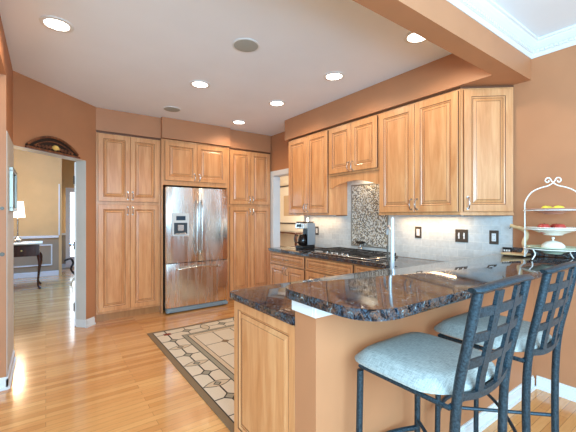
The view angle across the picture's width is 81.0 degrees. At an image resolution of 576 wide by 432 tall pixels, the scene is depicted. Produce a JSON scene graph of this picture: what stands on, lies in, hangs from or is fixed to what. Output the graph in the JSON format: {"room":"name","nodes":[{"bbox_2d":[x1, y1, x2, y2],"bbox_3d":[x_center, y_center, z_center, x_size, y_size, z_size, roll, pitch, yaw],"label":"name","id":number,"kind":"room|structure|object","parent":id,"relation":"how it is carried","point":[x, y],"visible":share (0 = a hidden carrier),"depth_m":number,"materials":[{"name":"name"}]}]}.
{"room":"kitchen","nodes":[
{"label":"kitchen","id":0,"kind":"room"},
{"bbox_2d":[0,16,12,377],"bbox_3d":[-0.596,-0.011,0.265,0.150,2.742,7.126,0,0,-36],"label":"wall","id":1,"kind":"structure","parent":0,"point":[6,71],"depth_m":2.64,"materials":[{"name":"paint"}]},
{"bbox_2d":[0,349,15,390],"bbox_3d":[-2.457,1.312,2.879,0.177,0.095,0.697,0,0,-36],"label":"baseboard","id":2,"kind":"structure","parent":1,"relation":"attached to","point":[5,382],"depth_m":2.73,"materials":[{"name":"white paint"}]},
{"bbox_2d":[6,131,13,374],"bbox_3d":[-2.419,0.292,2.935,0.005,1.935,0.650,0,0,-36],"label":"trim","id":3,"kind":"structure","parent":1,"relation":"attached to","point":[9,145],"depth_m":2.84,"materials":[{"name":"paint"}]},
{"bbox_2d":[9,167,16,211],"bbox_3d":[-2.443,-0.225,2.998,0.028,0.370,0.470,0,0,-36],"label":"framed picture","id":4,"kind":"object","parent":1,"relation":"attached to","point":[12,173],"visible":1,"depth_m":2.81,"materials":[{"name":"grey metal"}]},
{"bbox_2d":[13,175,14,207],"bbox_3d":[-2.449,-0.225,2.993,0.011,0.310,0.410,0,0,-36],"label":"picture","id":5,"kind":"object","parent":4,"relation":"attached to","point":[13,175],"depth_m":3.08,"materials":[{"name":"clear glass"}]},
{"bbox_2d":[14,149,75,274],"bbox_3d":[-6.073,-0.740,8.024,6.700,4.200,1.320,0,0,-36],"label":"wall","id":6,"kind":"structure","parent":0,"point":[39,176],"depth_m":7.60,"materials":[{"name":"paint"}]},
{"bbox_2d":[14,244,51,267],"bbox_3d":[-6.605,0.882,6.810,3.020,0.475,0.014,0,0,-36],"label":"trim","id":7,"kind":"structure","parent":6,"relation":"attached to","point":[46,244],"depth_m":7.61,"materials":[{"name":"white paint"}]},
{"bbox_2d":[14,235,65,273],"bbox_3d":[-6.036,0.930,7.972,6.700,0.860,1.208,0,0,-36],"label":"wainscoting","id":8,"kind":"structure","parent":6,"relation":"attached to","point":[46,250],"depth_m":7.62,"materials":[{"name":"paint"}]},
{"bbox_2d":[14,233,65,238],"bbox_3d":[-5.979,0.472,7.995,6.580,0.055,1.222,0,0,-36],"label":"trim","id":9,"kind":"structure","parent":8,"relation":"attached to","point":[52,236],"depth_m":7.54,"materials":[{"name":"white paint"}]},
{"bbox_2d":[14,264,69,278],"bbox_3d":[-5.980,1.305,7.997,6.580,0.110,1.217,0,0,-36],"label":"baseboard","id":10,"kind":"structure","parent":8,"relation":"attached to","point":[56,272],"depth_m":7.51,"materials":[{"name":"white paint"}]},
{"bbox_2d":[58,184,59,234],"bbox_3d":[-5.276,-0.150,7.768,0.027,1.180,0.024,0,0,-36],"label":"trim","id":11,"kind":"structure","parent":6,"relation":"attached to","point":[58,184],"depth_m":7.76,"materials":[{"name":"white paint"}]},
{"bbox_2d":[66,188,73,266],"bbox_3d":[-5.570,0.300,8.952,0.560,2.080,0.040,0,0,-36],"label":"door","id":12,"kind":"structure","parent":6,"relation":"in","point":[69,191],"depth_m":8.82,"materials":[{"name":"white paint"}]},
{"bbox_2d":[13,71,95,322],"bbox_3d":[-2.592,-0.740,3.751,0.135,4.200,1.090,0,0,9],"label":"wall","id":13,"kind":"structure","parent":0,"point":[39,109],"depth_m":3.84,"materials":[{"name":"paint"}]},
{"bbox_2d":[14,145,85,319],"bbox_3d":[-2.606,0.297,3.669,0.137,1.945,0.919,0,0,9],"label":"trim","id":14,"kind":"structure","parent":13,"relation":"attached to","point":[80,164],"depth_m":4.12,"materials":[{"name":"paint"}]},
{"bbox_2d":[25,136,79,158],"bbox_3d":[-2.520,-0.766,3.646,0.041,0.181,0.675,0,0,9],"label":"carved pediment","id":15,"kind":"object","parent":13,"relation":"attached to","point":[51,144],"visible":1,"depth_m":3.61,"materials":[{"name":"brown wood"}]},
{"bbox_2d":[69,162,75,325],"bbox_3d":[-2.820,0.345,4.485,0.116,2.010,0.877,0,0,-36],"label":"door","id":16,"kind":"structure","parent":13,"relation":"in","point":[74,176],"depth_m":4.12,"materials":[{"name":"white paint"}]},
{"bbox_2d":[76,317,95,327],"bbox_3d":[-2.509,1.312,4.178,0.162,0.095,0.150,0,0,9],"label":"baseboard","id":17,"kind":"structure","parent":13,"relation":"attached to","point":[89,322],"depth_m":4.12,"materials":[{"name":"white paint"}]},
{"bbox_2d":[0,0,575,135],"bbox_3d":[-0.647,-1.433,1.148,6.288,0.100,8.620,0,0,-36],"label":"ceiling","id":18,"kind":"structure","parent":0,"point":[142,57],"depth_m":2.85,"materials":[{"name":"paint"}]},
{"bbox_2d":[39,15,73,32],"bbox_3d":[-1.664,-1.378,2.427,0.208,0.008,0.208,0,0,-36],"label":"recessed light","id":19,"kind":"object","parent":18,"relation":"in","point":[54,23],"visible":1,"depth_m":2.42,"materials":[{"name":"white paint"}]},
{"bbox_2d":[163,106,180,111],"bbox_3d":[-1.499,-1.378,4.356,0.216,0.010,0.216,0,0,-36],"label":"ceiling speaker","id":20,"kind":"object","parent":18,"relation":"attached to","point":[167,108],"visible":1,"depth_m":4.34,"materials":[{"name":"white paint"}]},
{"bbox_2d":[190,80,209,87],"bbox_3d":[-0.921,-1.378,3.531,0.208,0.008,0.208,0,0,-36],"label":"recessed light","id":21,"kind":"object","parent":18,"relation":"in","point":[195,83],"visible":1,"depth_m":3.52,"materials":[{"name":"white"}]},
{"bbox_2d":[232,120,245,123],"bbox_3d":[-0.721,-1.378,4.958,0.208,0.008,0.208,0,0,-36],"label":"recessed light","id":22,"kind":"object","parent":18,"relation":"in","point":[234,121],"visible":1,"depth_m":4.95,"materials":[{"name":"white"}]},
{"bbox_2d":[232,38,258,51],"bbox_3d":[-0.340,-1.378,2.726,0.216,0.010,0.216,0,0,-36],"label":"ceiling speaker","id":23,"kind":"object","parent":18,"relation":"attached to","point":[242,44],"visible":1,"depth_m":2.71,"materials":[{"name":"white paint"}]},
{"bbox_2d":[268,100,284,105],"bbox_3d":[-0.135,-1.378,4.124,0.208,0.008,0.208,0,0,-36],"label":"recessed light","id":24,"kind":"object","parent":18,"relation":"in","point":[273,102],"visible":1,"depth_m":4.12,"materials":[{"name":"white"}]},
{"bbox_2d":[323,72,344,80],"bbox_3d":[0.455,-1.378,3.329,0.208,0.008,0.208,0,0,-36],"label":"recessed light","id":25,"kind":"object","parent":18,"relation":"in","point":[331,76],"visible":1,"depth_m":3.33,"materials":[{"name":"white"}]},
{"bbox_2d":[404,31,426,43],"bbox_3d":[0.999,-1.378,2.589,0.208,0.008,0.208,0,0,-36],"label":"recessed light","id":26,"kind":"object","parent":18,"relation":"in","point":[412,38],"visible":0.54,"depth_m":2.62,"materials":[{"name":"white"}]},
{"bbox_2d":[0,267,575,431],"bbox_3d":[-1.337,1.400,4.088,9.800,0.080,14.200,0,0,-36],"label":"floor","id":27,"kind":"structure","parent":0,"point":[108,375],"depth_m":2.82,"materials":[{"name":"brown wood"}]},
{"bbox_2d":[14,241,42,288],"bbox_3d":[-5.333,0.932,6.111,1.430,0.864,0.610,0,0,-36],"label":"table","id":28,"kind":"object","parent":27,"relation":"on","point":[27,248],"visible":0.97,"depth_m":6.22,"materials":[{"name":"brown wood"}]},
{"bbox_2d":[14,201,24,242],"bbox_3d":[-5.025,0.115,6.265,0.224,0.770,0.224,0,0,-36],"label":"table lamp","id":29,"kind":"object","parent":28,"relation":"on","point":[20,213],"visible":0.82,"depth_m":6.23,"materials":[{"name":"silver metal"}]},
{"bbox_2d":[64,258,73,273],"bbox_3d":[-4.883,1.150,7.575,0.261,0.424,0.099,0,0,-23],"label":"furniture leg","id":30,"kind":"object","parent":27,"relation":"on","point":[71,259],"visible":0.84,"depth_m":7.57,"materials":[{"name":"black wood"}]},
{"bbox_2d":[96,131,160,321],"bbox_3d":[-2.268,0.138,4.724,0.790,2.445,0.640,0,0,-36],"label":"pantry cabinet","id":31,"kind":"object","parent":27,"relation":"on","point":[127,166],"visible":1,"depth_m":4.47,"materials":[{"name":"brown wood"}]},
{"bbox_2d":[96,107,160,138],"bbox_3d":[-2.294,-1.236,4.745,0.812,0.289,0.595,0,0,-36],"label":"soffit","id":32,"kind":"structure","parent":31,"relation":"on","point":[107,120],"depth_m":4.49,"materials":[{"name":"paint"}]},
{"bbox_2d":[147,317,233,431],"bbox_3d":[-0.384,1.353,3.418,1.475,0.012,2.200,0,0,-36],"label":"area rug","id":33,"kind":"object","parent":27,"relation":"on","point":[203,353],"visible":0.42,"depth_m":3.21,"materials":[{"name":"beige fabric"}]},
{"bbox_2d":[160,139,228,312],"bbox_3d":[-1.509,0.138,5.239,1.038,2.445,0.660,0,0,-36],"label":"tall cabinet","id":34,"kind":"object","parent":27,"relation":"on","point":[184,164],"visible":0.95,"depth_m":4.96,"materials":[{"name":"brown wood"}]},
{"bbox_2d":[161,117,229,146],"bbox_3d":[-1.522,-1.236,5.257,1.040,0.289,0.665,0,0,-36],"label":"trim","id":35,"kind":"structure","parent":34,"relation":"on","point":[171,129],"depth_m":4.95,"materials":[{"name":"paint"}]},
{"bbox_2d":[163,187,227,313],"bbox_3d":[-1.479,0.471,5.142,0.915,1.747,0.782,0,0,-36],"label":"refrigerator","id":36,"kind":"object","parent":27,"relation":"on","point":[194,219],"visible":1,"depth_m":4.84,"materials":[{"name":"grey metal"}]},
{"bbox_2d":[229,148,269,300],"bbox_3d":[-0.778,0.138,5.795,0.790,2.445,0.640,0,0,-36],"label":"pantry cabinet","id":37,"kind":"object","parent":27,"relation":"on","point":[249,171],"visible":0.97,"depth_m":5.55,"materials":[{"name":"brown wood"}]},
{"bbox_2d":[229,129,270,152],"bbox_3d":[-0.796,-1.236,5.822,0.798,0.289,0.595,0,0,-36],"label":"trim","id":38,"kind":"structure","parent":37,"relation":"on","point":[243,140],"depth_m":5.58,"materials":[{"name":"paint"}]},
{"bbox_2d":[234,301,294,431],"bbox_3d":[0.516,0.922,2.197,1.621,0.876,0.598,0,0,-36],"label":"base cabinet","id":39,"kind":"object","parent":27,"relation":"on","point":[264,344],"visible":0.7,"depth_m":1.71,"materials":[{"name":"brown wood"}]},
{"bbox_2d":[229,246,441,324],"bbox_3d":[0.126,0.464,3.276,2.285,0.037,2.806,0,0,-36],"label":"countertop","id":40,"kind":"structure","parent":39,"relation":"on","point":[271,300],"depth_m":2.04,"materials":[{"name":"stone"}]},
{"bbox_2d":[294,221,314,248],"bbox_3d":[0.216,0.261,4.585,0.259,0.368,0.181,0,0,-36],"label":"coffee maker","id":41,"kind":"object","parent":40,"relation":"on","point":[306,240],"visible":1,"depth_m":4.54,"materials":[{"name":"black plastic"}]},
{"bbox_2d":[311,247,397,259],"bbox_3d":[0.734,0.422,3.877,0.504,0.043,0.900,0,0,-36],"label":"gas cooktop","id":42,"kind":"object","parent":40,"relation":"in","point":[335,251],"visible":1,"depth_m":3.73,"materials":[{"name":"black metal"}]},
{"bbox_2d":[311,251,397,259],"bbox_3d":[0.735,0.436,3.878,0.500,0.014,0.900,0,0,-36],"label":"tray","id":43,"kind":"object","parent":42,"relation":"on","point":[354,255],"depth_m":3.66,"materials":[{"name":"silver metal"}]},
{"bbox_2d":[355,241,364,247],"bbox_3d":[0.875,0.349,4.077,0.124,0.080,0.124,0,0,-36],"label":"dish","id":44,"kind":"object","parent":42,"relation":"on","point":[360,243],"visible":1,"depth_m":4.06,"materials":[{"name":"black metal"}]},
{"bbox_2d":[386,217,394,269],"bbox_3d":[0.708,0.226,2.387,0.065,0.437,0.268,0,0,3],"label":"kitchen faucet","id":45,"kind":"object","parent":40,"relation":"on","point":[391,263],"visible":0.66,"depth_m":2.27,"materials":[{"name":"white metal"}]},
{"bbox_2d":[270,251,305,284],"bbox_3d":[0.210,0.922,4.563,0.666,0.876,0.790,0,0,-36],"label":"base cabinet","id":46,"kind":"object","parent":27,"relation":"on","point":[284,267],"visible":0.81,"depth_m":4.38,"materials":[{"name":"brown wood"}]},
{"bbox_2d":[280,231,302,246],"bbox_3d":[-0.103,0.877,8.669,0.390,0.965,1.500,0,0,-36],"label":"console table","id":47,"kind":"object","parent":27,"relation":"on","point":[286,232],"visible":0.13,"depth_m":8.07,"materials":[{"name":"brown wood"}]},
{"bbox_2d":[306,256,354,279],"bbox_3d":[0.674,0.922,3.916,0.666,0.876,0.790,0,0,-36],"label":"base cabinet","id":48,"kind":"object","parent":27,"relation":"on","point":[315,267],"visible":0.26,"depth_m":3.78,"materials":[{"name":"brown wood"}]},
{"bbox_2d":[355,264,383,272],"bbox_3d":[1.054,0.922,3.388,0.666,0.876,0.500,0,0,-36],"label":"base cabinet","id":49,"kind":"object","parent":27,"relation":"on","point":[358,268],"visible":0.04,"depth_m":3.33,"materials":[{"name":"brown wood"}]},
{"bbox_2d":[355,274,533,431],"bbox_3d":[0.582,0.781,1.323,0.468,1.159,0.568,0,0,-36],"label":"bar stool","id":50,"kind":"object","parent":27,"relation":"on","point":[417,363],"visible":1,"depth_m":1.19,"materials":[{"name":"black metal"}]},
{"bbox_2d":[355,332,494,394],"bbox_3d":[0.557,0.569,1.356,0.468,0.065,0.430,0,0,-36],"label":"seat cushion","id":51,"kind":"object","parent":50,"relation":"on","point":[417,363],"depth_m":1.26,"materials":[{"name":"grey fabric"}]},
{"bbox_2d":[434,261,575,431],"bbox_3d":[1.061,0.781,1.673,0.468,1.159,0.568,0,0,-36],"label":"bar stool","id":52,"kind":"object","parent":27,"relation":"on","point":[534,338],"visible":0.8,"depth_m":1.52,"materials":[{"name":"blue metal"}]},
{"bbox_2d":[434,312,551,351],"bbox_3d":[1.037,0.569,1.707,0.468,0.065,0.430,0,0,-36],"label":"seat cushion","id":53,"kind":"object","parent":52,"relation":"on","point":[454,326],"depth_m":1.64,"materials":[{"name":"grey fabric"}]},
{"bbox_2d":[280,176,302,246],"bbox_3d":[0.295,-0.011,8.586,0.100,2.743,5.600,0,0,-36],"label":"wall","id":54,"kind":"structure","parent":0,"point":[287,240],"depth_m":8.93,"materials":[{"name":"paint"}]},
{"bbox_2d":[280,185,303,223],"bbox_3d":[0.096,-0.300,8.750,0.030,1.020,1.240,0,0,-36],"label":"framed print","id":55,"kind":"object","parent":54,"relation":"attached to","point":[285,218],"visible":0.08,"depth_m":8.95,"materials":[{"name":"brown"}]},
{"bbox_2d":[284,195,299,215],"bbox_3d":[0.097,-0.270,8.751,0.002,0.540,0.720,0,0,-36],"label":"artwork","id":56,"kind":"object","parent":55,"relation":"attached to","point":[286,197],"depth_m":8.94,"materials":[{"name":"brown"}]},
{"bbox_2d":[295,280,533,431],"bbox_3d":[0.998,0.858,2.084,2.281,1.005,0.140,0,0,-36],"label":"wall","id":57,"kind":"structure","parent":0,"point":[326,347],"depth_m":1.49,"materials":[{"name":"paint"}]},
{"bbox_2d":[292,300,332,318],"bbox_3d":[0.995,0.382,2.072,2.298,0.052,0.161,0,0,-36],"label":"trim","id":58,"kind":"structure","parent":57,"relation":"attached to","point":[315,313],"depth_m":1.38,"materials":[{"name":"white paint"}]},
{"bbox_2d":[285,254,575,321],"bbox_3d":[1.047,0.333,1.965,2.318,0.040,0.540,0,0,-36],"label":"countertop","id":59,"kind":"structure","parent":57,"relation":"on","point":[393,294],"depth_m":1.50,"materials":[{"name":"stone"}]},
{"bbox_2d":[503,247,511,251],"bbox_3d":[1.831,0.286,2.812,0.026,0.050,0.064,0,0,-36],"label":"power strip","id":60,"kind":"object","parent":59,"relation":"on","point":[505,249],"visible":0.77,"depth_m":2.80,"materials":[{"name":"black plastic"}]},
{"bbox_2d":[501,224,530,255],"bbox_3d":[1.824,0.187,2.697,0.110,0.248,0.179,0,0,-36],"label":"banana hanger","id":61,"kind":"object","parent":59,"relation":"on","point":[511,225],"visible":0.83,"depth_m":2.65,"materials":[{"name":"brown wood"}]},
{"bbox_2d":[513,247,575,258],"bbox_3d":[2.012,0.286,2.604,0.027,0.052,0.482,0,0,-36],"label":"granite upstand","id":62,"kind":"object","parent":59,"relation":"on","point":[515,249],"visible":0.52,"depth_m":2.61,"materials":[{"name":"black stone"}]},
{"bbox_2d":[523,177,575,259],"bbox_3d":[1.899,0.016,2.413,0.358,0.588,0.358,0,0,22],"label":"plate stand","id":63,"kind":"object","parent":59,"relation":"on","point":[524,210],"visible":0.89,"depth_m":2.41,"materials":[{"name":"white metal"}]},
{"bbox_2d":[525,226,575,234],"bbox_3d":[1.899,0.108,2.413,0.332,0.057,0.332,0,0,-36],"label":"plate","id":64,"kind":"object","parent":63,"relation":"on","point":[560,231],"visible":0.87,"depth_m":2.33,"materials":[{"name":"white ceramic"}]},
{"bbox_2d":[538,223,550,233],"bbox_3d":[1.829,0.087,2.407,0.076,0.074,0.076,0,0,-36],"label":"apple","id":65,"kind":"object","parent":64,"relation":"in","point":[544,225],"visible":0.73,"depth_m":2.38,"materials":[{"name":"red food"}]},
{"bbox_2d":[553,224,566,227],"bbox_3d":[1.904,0.087,2.362,0.076,0.074,0.076,0,0,-36],"label":"apple","id":66,"kind":"object","parent":64,"relation":"in","point":[555,225],"visible":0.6,"depth_m":2.34,"materials":[{"name":"red food"}]},
{"bbox_2d":[525,245,575,253],"bbox_3d":[1.899,0.244,2.413,0.328,0.049,0.328,0,0,-36],"label":"dinner plate","id":67,"kind":"object","parent":63,"relation":"on","point":[568,248],"visible":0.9,"depth_m":2.36,"materials":[{"name":"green ceramic"}]},
{"bbox_2d":[541,237,565,248],"bbox_3d":[1.899,0.202,2.413,0.142,0.107,0.142,0,0,-36],"label":"lidded dish","id":68,"kind":"object","parent":67,"relation":"on","point":[548,244],"visible":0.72,"depth_m":2.37,"materials":[{"name":"white ceramic"}]},
{"bbox_2d":[526,208,575,213],"bbox_3d":[1.899,-0.034,2.413,0.332,0.041,0.332,0,0,-36],"label":"dinner plate","id":69,"kind":"object","parent":63,"relation":"on","point":[546,210],"visible":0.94,"depth_m":2.33,"materials":[{"name":"white ceramic"}]},
{"bbox_2d":[460,375,535,431],"bbox_3d":[0.983,1.312,2.057,2.279,0.095,0.167,0,0,-36],"label":"baseboard","id":70,"kind":"structure","parent":57,"relation":"attached to","point":[486,419],"depth_m":2.24,"materials":[{"name":"white paint"}]},
{"bbox_2d":[270,45,575,387],"bbox_3d":[1.888,-0.011,2.896,0.130,2.742,8.500,0,0,-36],"label":"wall","id":71,"kind":"structure","parent":0,"point":[544,106],"depth_m":2.71,"materials":[{"name":"paint"}]},
{"bbox_2d":[270,168,288,262],"bbox_3d":[0.018,0.297,5.492,0.139,2.125,0.910,0,0,-36],"label":"trim","id":72,"kind":"structure","parent":71,"relation":"attached to","point":[275,176],"depth_m":5.78,"materials":[{"name":"white paint"}]},
{"bbox_2d":[315,226,318,234],"bbox_3d":[0.413,0.210,4.828,0.010,0.120,0.075,0,0,-36],"label":"wall outlet","id":73,"kind":"object","parent":71,"relation":"attached to","point":[316,227],"visible":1,"depth_m":4.83,"materials":[{"name":"brown metal"}]},
{"bbox_2d":[289,128,346,214],"bbox_3d":[0.366,-0.548,4.579,0.374,1.080,0.854,0,0,-36],"label":"upper cabinet","id":74,"kind":"object","parent":71,"relation":"attached to","point":[310,193],"visible":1,"depth_m":4.39,"materials":[{"name":"brown wood"}]},
{"bbox_2d":[305,215,335,215],"bbox_3d":[0.434,-0.004,4.622,0.040,0.011,0.600,0,0,-36],"label":"light","id":75,"kind":"object","parent":74,"relation":"attached to","point":[305,215],"visible":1,"depth_m":4.58,"materials":[{"name":"white paint"}]},
{"bbox_2d":[329,112,378,188],"bbox_3d":[0.837,-0.714,3.924,0.374,0.748,0.764,0,0,-36],"label":"upper cabinet","id":76,"kind":"object","parent":71,"relation":"attached to","point":[353,145],"visible":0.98,"depth_m":3.79,"materials":[{"name":"brown wood"}]},
{"bbox_2d":[351,183,387,248],"bbox_3d":[0.971,-0.007,4.053,0.008,0.765,0.570,0,0,-36],"label":"mosaic panel","id":77,"kind":"object","parent":71,"relation":"attached to","point":[367,225],"visible":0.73,"depth_m":4.07,"materials":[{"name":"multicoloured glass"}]},
{"bbox_2d":[285,54,509,140],"bbox_3d":[0.914,-1.236,3.846,0.360,0.289,2.790,0,0,-36],"label":"soffit","id":78,"kind":"structure","parent":71,"relation":"attached to","point":[449,72],"depth_m":3.33,"materials":[{"name":"paint"}]},
{"bbox_2d":[415,226,421,237],"bbox_3d":[1.357,0.170,3.514,0.010,0.120,0.075,0,0,-36],"label":"wall outlet","id":79,"kind":"object","parent":71,"relation":"attached to","point":[418,230],"visible":1,"depth_m":3.51,"materials":[{"name":"brown metal"}]},
{"bbox_2d":[379,87,460,214],"bbox_3d":[1.310,-0.548,3.264,0.374,1.080,0.860,0,0,-36],"label":"upper cabinet","id":80,"kind":"object","parent":71,"relation":"attached to","point":[420,140],"visible":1,"depth_m":3.13,"materials":[{"name":"brown wood"}]},
{"bbox_2d":[396,215,463,215],"bbox_3d":[1.368,-0.004,3.323,0.040,0.011,0.700,0,0,-36],"label":"light","id":81,"kind":"object","parent":80,"relation":"attached to","point":[396,215],"visible":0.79,"depth_m":3.27,"materials":[{"name":"white paint"}]},
{"bbox_2d":[353,0,530,84],"bbox_3d":[-0.590,-1.236,0.964,6.167,0.289,0.135,0,0,-36],"label":"beam","id":82,"kind":"structure","parent":71,"relation":"attached to","point":[439,22],"depth_m":2.10,"materials":[{"name":"paint"}]},
{"bbox_2d":[455,229,467,242],"bbox_3d":[1.617,0.185,3.145,0.018,0.120,0.120,0,0,-36],"label":"switch plate","id":83,"kind":"object","parent":71,"relation":"attached to","point":[461,235],"visible":1,"depth_m":3.15,"materials":[{"name":"brown metal"}]},
{"bbox_2d":[461,85,513,214],"bbox_3d":[1.666,-0.547,2.827,0.345,1.082,0.279,0,0,-34],"label":"upper cabinet","id":84,"kind":"object","parent":71,"relation":"attached to","point":[486,111],"visible":1,"depth_m":2.81,"materials":[{"name":"brown wood"}]},
{"bbox_2d":[489,230,498,244],"bbox_3d":[1.784,0.185,2.920,0.010,0.120,0.075,0,0,-36],"label":"wall outlet","id":85,"kind":"object","parent":71,"relation":"attached to","point":[493,234],"visible":1,"depth_m":2.92,"materials":[{"name":"brown metal"}]},
{"bbox_2d":[492,233,495,240],"bbox_3d":[1.782,0.185,2.918,0.004,0.068,0.034,0,0,-36],"label":"socket","id":86,"kind":"object","parent":85,"relation":"attached to","point":[493,234],"depth_m":2.92,"materials":[{"name":"white plastic"}]},
{"bbox_2d":[446,0,575,58],"bbox_3d":[0.646,-1.321,-0.669,6.068,0.121,3.960,0,0,-36],"label":"trim","id":87,"kind":"structure","parent":71,"relation":"attached to","point":[487,13],"depth_m":2.42,"materials":[{"name":"white paint"}]},
{"bbox_2d":[536,375,575,401],"bbox_3d":[2.188,1.312,2.361,0.027,0.095,0.760,0,0,-36],"label":"baseboard","id":88,"kind":"structure","parent":71,"relation":"attached to","point":[568,392],"depth_m":2.54,"materials":[{"name":"white paint"}]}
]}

